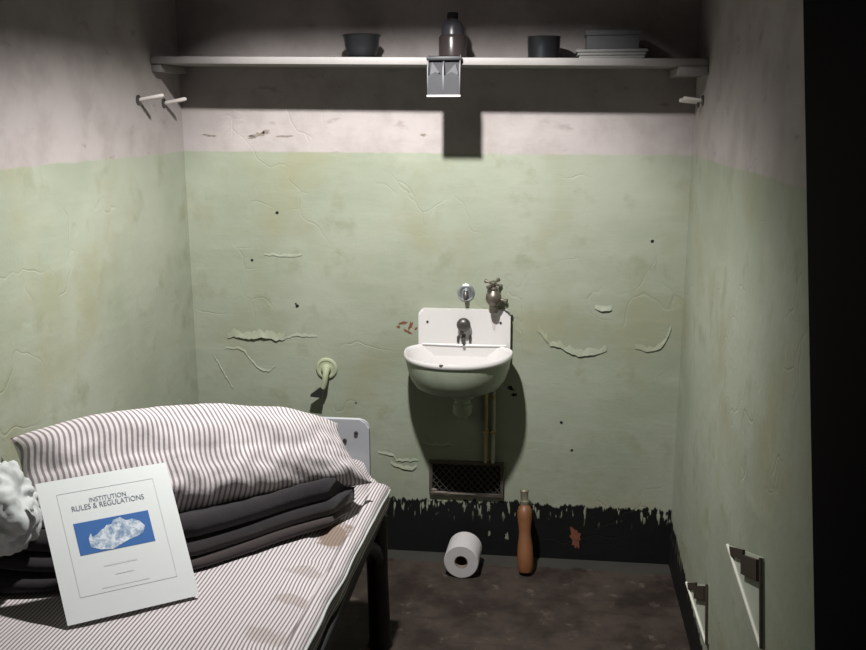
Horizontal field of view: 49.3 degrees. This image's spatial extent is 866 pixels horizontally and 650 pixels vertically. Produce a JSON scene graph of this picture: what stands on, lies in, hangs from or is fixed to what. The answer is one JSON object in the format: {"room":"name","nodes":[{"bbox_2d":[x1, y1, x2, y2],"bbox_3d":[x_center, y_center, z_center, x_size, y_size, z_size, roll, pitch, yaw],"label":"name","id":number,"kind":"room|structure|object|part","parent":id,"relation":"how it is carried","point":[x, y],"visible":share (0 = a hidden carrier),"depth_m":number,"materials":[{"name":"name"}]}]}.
{"room":"prison interior","nodes":[
{"label":"prison interior","id":0,"kind":"room"},
{"bbox_2d":[0,0,198,470],"bbox_3d":[-1.014,0.044,1.352,0.100,2.130,3.300,1,13,7],"label":"wall","id":1,"kind":"structure","parent":0,"point":[97,313],"depth_m":2.31,"materials":[{"name":"paint"}]},
{"bbox_2d":[136,94,163,104],"bbox_3d":[-0.764,-0.612,2.559,0.075,0.031,0.028,1,13,7],"label":"peg","id":2,"kind":"object","parent":1,"relation":"attached to","point":[139,99],"visible":1,"depth_m":2.55,"materials":[{"name":"metal"}]},
{"bbox_3d":[-0.798,-0.611,2.563,0.006,0.028,0.028,1,13,7],"label":"plate","id":3,"kind":"part","parent":2,"relation":"part of","materials":[{"name":"metal"}]},
{"bbox_3d":[-0.763,-0.616,2.556,0.071,0.022,0.012,2,13,8],"label":"rod","id":4,"kind":"part","parent":2,"relation":"part of","materials":[{"name":"white wood"}]},
{"bbox_2d":[162,97,186,107],"bbox_3d":[-0.745,-0.643,2.728,0.071,0.031,0.028,1,13,7],"label":"peg","id":5,"kind":"object","parent":1,"relation":"attached to","point":[164,102],"visible":1,"depth_m":2.72,"materials":[{"name":"metal"}]},
{"bbox_3d":[-0.777,-0.642,2.732,0.006,0.028,0.028,1,13,7],"label":"plate","id":6,"kind":"part","parent":5,"relation":"part of","materials":[{"name":"metal"}]},
{"bbox_3d":[-0.744,-0.647,2.726,0.068,0.022,0.012,2,13,8],"label":"rod","id":7,"kind":"part","parent":5,"relation":"part of","materials":[{"name":"white wood"}]},
{"bbox_2d":[175,0,700,564],"bbox_3d":[-0.003,-0.307,2.896,1.720,2.130,0.110,1,13,7],"label":"wall","id":8,"kind":"structure","parent":0,"point":[327,208],"depth_m":2.86,"materials":[{"name":"paint"}]},
{"bbox_2d":[310,358,336,397],"bbox_3d":[-0.344,0.167,2.975,0.080,0.121,0.047,1,13,7],"label":"pipe","id":9,"kind":"object","parent":8,"relation":"attached to","point":[326,368],"visible":1,"depth_m":2.98,"materials":[{"name":"green metal"}]},
{"bbox_3d":[-0.366,0.212,2.975,0.039,0.034,0.014,1,13,7],"label":"lever","id":10,"kind":"part","parent":9,"relation":"part of","materials":[{"name":"black paint"}]},
{"bbox_3d":[-0.339,0.166,2.967,0.030,0.070,0.034,1,13,7],"label":"spout","id":11,"kind":"part","parent":9,"relation":"part of","materials":[{"name":"metal"}]},
{"bbox_2d":[151,56,708,77],"bbox_3d":[-0.023,-0.723,2.645,1.518,0.060,0.215,1,13,7],"label":"wall shelf","id":12,"kind":"object","parent":8,"relation":"attached to","point":[677,67],"visible":0.99,"depth_m":2.56,"materials":[{"name":"white paint"}]},
{"bbox_2d":[342,33,381,56],"bbox_3d":[-0.201,-0.785,2.663,0.112,0.066,0.112,1,13,7],"label":"bowl","id":13,"kind":"object","parent":12,"relation":"on","point":[356,44],"visible":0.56,"depth_m":2.62,"materials":[{"name":"metal"}]},
{"bbox_2d":[426,55,461,96],"bbox_3d":[0.033,-0.673,2.552,0.095,0.110,0.077,1,13,7],"label":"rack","id":14,"kind":"object","parent":12,"relation":"hanging from","point":[443,72],"visible":1,"depth_m":2.52,"materials":[{"name":"grey metal"}]},
{"bbox_3d":[-0.013,-0.671,2.532,0.003,0.105,0.020,1,13,7],"label":"panel","id":15,"kind":"part","parent":14,"relation":"part of","materials":[{"name":"metal"}]},
{"bbox_3d":[0.030,-0.713,2.522,0.095,0.010,0.010,1,13,7],"label":"rail","id":16,"kind":"part","parent":14,"relation":"part of","materials":[{"name":"metal"}]},
{"bbox_3d":[0.034,-0.675,2.563,0.089,0.104,0.054,1,13,7],"label":"plate","id":17,"kind":"part","parent":14,"relation":"part of","materials":[{"name":"grey metal"}]},
{"bbox_3d":[0.072,-0.669,2.522,0.003,0.105,0.020,1,13,7],"label":"panel","id":18,"kind":"part","parent":14,"relation":"part of","materials":[{"name":"metal"}]},
{"bbox_2d":[439,12,466,56],"bbox_3d":[0.055,-0.805,2.632,0.078,0.126,0.078,1,13,7],"label":"bottle","id":19,"kind":"object","parent":12,"relation":"on","point":[452,39],"visible":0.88,"depth_m":2.60,"materials":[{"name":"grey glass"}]},
{"bbox_2d":[527,35,560,57],"bbox_3d":[0.306,-0.764,2.604,0.093,0.062,0.093,1,13,7],"label":"cup","id":20,"kind":"object","parent":12,"relation":"on","point":[539,46],"visible":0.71,"depth_m":2.57,"materials":[{"name":"metal"}]},
{"bbox_2d":[575,49,647,57],"bbox_3d":[0.487,-0.741,2.592,0.191,0.026,0.130,1,13,7],"label":"folded towel","id":21,"kind":"object","parent":12,"relation":"on","point":[581,53],"visible":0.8,"depth_m":2.53,"materials":[{"name":"white fabric"}]},
{"bbox_2d":[584,30,640,48],"bbox_3d":[0.490,-0.779,2.588,0.146,0.049,0.106,1,13,7],"label":"cardboard box","id":22,"kind":"object","parent":21,"relation":"on","point":[595,39],"visible":0.84,"depth_m":2.54,"materials":[{"name":"grey cardboard"}]},
{"bbox_3d":[0.490,-0.796,2.584,0.146,0.013,0.106,1,13,7],"label":"lid","id":23,"kind":"part","parent":22,"relation":"part of","materials":[{"name":"grey cardboard"}]},
{"bbox_2d":[403,307,512,419],"bbox_3d":[0.071,0.146,2.805,0.328,0.344,0.264,1,13,7],"label":"sink","id":24,"kind":"object","parent":8,"relation":"attached to","point":[462,355],"visible":1,"depth_m":2.87,"materials":[{"name":"white ceramic"}]},
{"bbox_2d":[403,344,512,397],"bbox_3d":[0.071,0.143,2.803,0.328,0.119,0.260,1,13,7],"label":"basin","id":25,"kind":"object","parent":24,"relation":"in","point":[443,370],"depth_m":2.74,"materials":[{"name":"white ceramic"}]},
{"bbox_3d":[0.093,0.043,2.885,0.012,0.029,0.022,1,13,7],"label":"spout","id":26,"kind":"part","parent":24,"relation":"part of","materials":[{"name":"metal"}]},
{"bbox_2d":[418,307,510,369],"bbox_3d":[0.097,0.042,2.903,0.282,0.186,0.022,1,13,7],"label":"backsplash","id":27,"kind":"structure","parent":8,"relation":"attached to","point":[441,327],"depth_m":2.89,"materials":[{"name":"white ceramic"}]},
{"bbox_2d":[457,284,474,300],"bbox_3d":[0.099,-0.097,2.869,0.053,0.053,0.029,1,13,7],"label":"plate","id":28,"kind":"object","parent":8,"relation":"attached to","point":[465,292],"visible":1,"depth_m":2.88,"materials":[{"name":"metal"}]},
{"bbox_2d":[429,459,503,497],"bbox_3d":[0.106,0.490,3.009,0.238,0.118,0.014,1,13,7],"label":"air vent","id":29,"kind":"object","parent":8,"relation":"in","point":[446,477],"visible":1,"depth_m":3.01,"materials":[{"name":"metal"}]},
{"bbox_2d":[483,394,488,462],"bbox_3d":[0.165,0.280,2.943,0.018,0.320,0.034,1,13,7],"label":"supply pipe","id":30,"kind":"object","parent":8,"relation":"attached to","point":[486,396],"visible":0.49,"depth_m":2.95,"materials":[{"name":"metal"}]},
{"bbox_2d":[490,390,496,463],"bbox_3d":[0.188,0.281,2.940,0.018,0.320,0.034,1,13,7],"label":"supply pipe","id":31,"kind":"object","parent":8,"relation":"attached to","point":[493,395],"visible":0.62,"depth_m":2.95,"materials":[{"name":"green metal"}]},
{"bbox_2d":[484,278,507,312],"bbox_3d":[0.188,-0.090,2.841,0.068,0.102,0.072,-2,13,-7],"label":"valve","id":32,"kind":"object","parent":8,"relation":"attached to","point":[493,298],"visible":1,"depth_m":2.81,"materials":[{"name":"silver metal"}]},
{"bbox_2d":[329,550,689,649],"bbox_3d":[-0.201,1.141,1.550,1.720,0.100,3.400,1,13,7],"label":"floor","id":33,"kind":"structure","parent":0,"point":[562,604],"depth_m":2.74,"materials":[{"name":"brown paint"}]},
{"bbox_2d":[317,417,392,649],"bbox_3d":[-0.582,0.745,1.634,0.725,0.634,1.893,1,13,7],"label":"bed","id":34,"kind":"object","parent":33,"relation":"on","point":[354,433],"visible":0.31,"depth_m":2.44,"materials":[{"name":"black metal"}]},
{"bbox_2d":[0,459,390,649],"bbox_3d":[-0.579,0.598,1.580,0.722,0.136,1.865,1,13,7],"label":"mattress","id":35,"kind":"object","parent":34,"relation":"on","point":[283,595],"visible":0.53,"depth_m":1.84,"materials":[{"name":"white fabric"}]},
{"bbox_2d":[35,462,198,625],"bbox_3d":[-0.611,0.418,1.833,0.268,0.241,0.131,-7,14,-27],"label":"booklet","id":36,"kind":"object","parent":35,"relation":"on","point":[117,542],"visible":1,"depth_m":1.83,"materials":[{"name":"paper"}]},
{"bbox_2d":[73,510,154,555],"bbox_3d":[-0.617,0.402,1.830,0.145,0.055,0.030,-7,14,-27],"label":"picture","id":37,"kind":"object","parent":36,"relation":"attached to","point":[97,532],"depth_m":1.83},
{"bbox_2d":[0,477,355,592],"bbox_3d":[-0.548,0.424,2.064,0.829,0.130,0.254,-9,16,-35],"label":"blanket","id":38,"kind":"object","parent":35,"relation":"on","point":[214,534],"visible":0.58,"depth_m":2.03,"materials":[{"name":"grey fabric"}]},
{"bbox_2d":[0,460,42,555],"bbox_3d":[-0.834,0.357,1.836,0.150,0.191,0.174,1,13,7],"label":"crumpled cloth","id":39,"kind":"object","parent":38,"relation":"on","point":[21,518],"visible":1,"depth_m":1.81,"materials":[{"name":"white fabric"}]},
{"bbox_2d":[10,403,372,527],"bbox_3d":[-0.520,0.297,2.102,0.796,0.265,0.247,-9,16,-35],"label":"pillow","id":40,"kind":"object","parent":38,"relation":"on","point":[212,453],"visible":0.74,"depth_m":2.03,"materials":[{"name":"white fabric"}]},
{"bbox_3d":[-0.268,0.354,2.456,0.212,0.236,0.014,1,13,7],"label":"headboard","id":41,"kind":"part","parent":34,"relation":"part of","materials":[{"name":"white metal"}]},
{"bbox_3d":[-0.583,0.678,1.607,0.695,0.030,1.860,1,13,7],"label":"frame","id":42,"kind":"part","parent":34,"relation":"part of","materials":[{"name":"black metal"}]},
{"bbox_3d":[-0.144,0.679,2.507,0.068,0.374,0.068,1,13,7],"label":"leg","id":43,"kind":"part","parent":34,"relation":"part of","materials":[{"name":"black metal"}]},
{"bbox_2d":[444,532,481,577],"bbox_3d":[0.095,0.718,2.951,0.111,0.107,0.109,1,13,7],"label":"toilet roll","id":44,"kind":"object","parent":33,"relation":"on","point":[464,549],"visible":1,"depth_m":2.91,"materials":[{"name":"paper"}]},
{"bbox_2d":[517,489,533,573],"bbox_3d":[0.287,0.645,2.945,0.051,0.251,0.116,0,13,-1],"label":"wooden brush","id":45,"kind":"object","parent":33,"relation":"on","point":[525,557],"visible":1,"depth_m":2.93,"materials":[{"name":"orange wood"}]},
{"bbox_2d":[669,0,814,649],"bbox_3d":[0.594,0.085,1.159,0.100,2.130,3.300,1,13,7],"label":"wall","id":46,"kind":"structure","parent":0,"point":[742,479],"depth_m":1.92,"materials":[{"name":"paint"}]},
{"bbox_2d":[679,97,699,107],"bbox_3d":[0.709,-0.616,2.613,0.054,0.028,0.028,1,13,7],"label":"peg","id":47,"kind":"object","parent":46,"relation":"attached to","point":[681,100],"visible":0.65,"depth_m":2.61,"materials":[{"name":"metal"}]},
{"bbox_3d":[0.707,-0.619,2.611,0.051,0.017,0.012,1,13,5],"label":"rod","id":48,"kind":"part","parent":47,"relation":"part of","materials":[{"name":"white wood"}]},
{"bbox_2d":[683,95,703,105],"bbox_3d":[0.700,-0.604,2.539,0.054,0.028,0.028,1,13,7],"label":"peg","id":49,"kind":"object","parent":46,"relation":"attached to","point":[685,98],"visible":1,"depth_m":2.53,"materials":[{"name":"metal"}]},
{"bbox_3d":[0.698,-0.607,2.538,0.051,0.017,0.012,1,13,5],"label":"rod","id":50,"kind":"part","parent":49,"relation":"part of","materials":[{"name":"white wood"}]},
{"bbox_2d":[685,581,708,644],"bbox_3d":[0.654,0.677,2.327,0.016,0.138,0.193,0,13,-1],"label":"wall bracket","id":51,"kind":"object","parent":46,"relation":"attached to","point":[698,593],"visible":1,"depth_m":2.29,"materials":[{"name":"white metal"}]},
{"bbox_3d":[0.652,0.653,2.304,0.010,0.064,0.075,-1,13,-3],"label":"hinge plate","id":52,"kind":"part","parent":51,"relation":"part of","materials":[{"name":"metal"}]},
{"bbox_2d":[726,544,764,648],"bbox_3d":[0.590,0.489,1.770,0.020,0.155,0.193,-1,13,-3],"label":"wall bracket","id":53,"kind":"object","parent":46,"relation":"attached to","point":[748,567],"visible":1,"depth_m":1.74,"materials":[{"name":"white metal"}]},
{"bbox_3d":[0.588,0.449,1.750,0.011,0.053,0.073,-2,13,-7],"label":"hinge plate","id":54,"kind":"part","parent":53,"relation":"part of","materials":[{"name":"metal"}]},
{"bbox_2d":[803,0,865,649],"bbox_3d":[0.485,0.186,0.711,0.004,2.130,2.362,1,13,7],"label":"trim","id":55,"kind":"structure","parent":46,"relation":"attached to","point":[834,30],"depth_m":1.31,"materials":[{"name":"black metal"}]}
]}

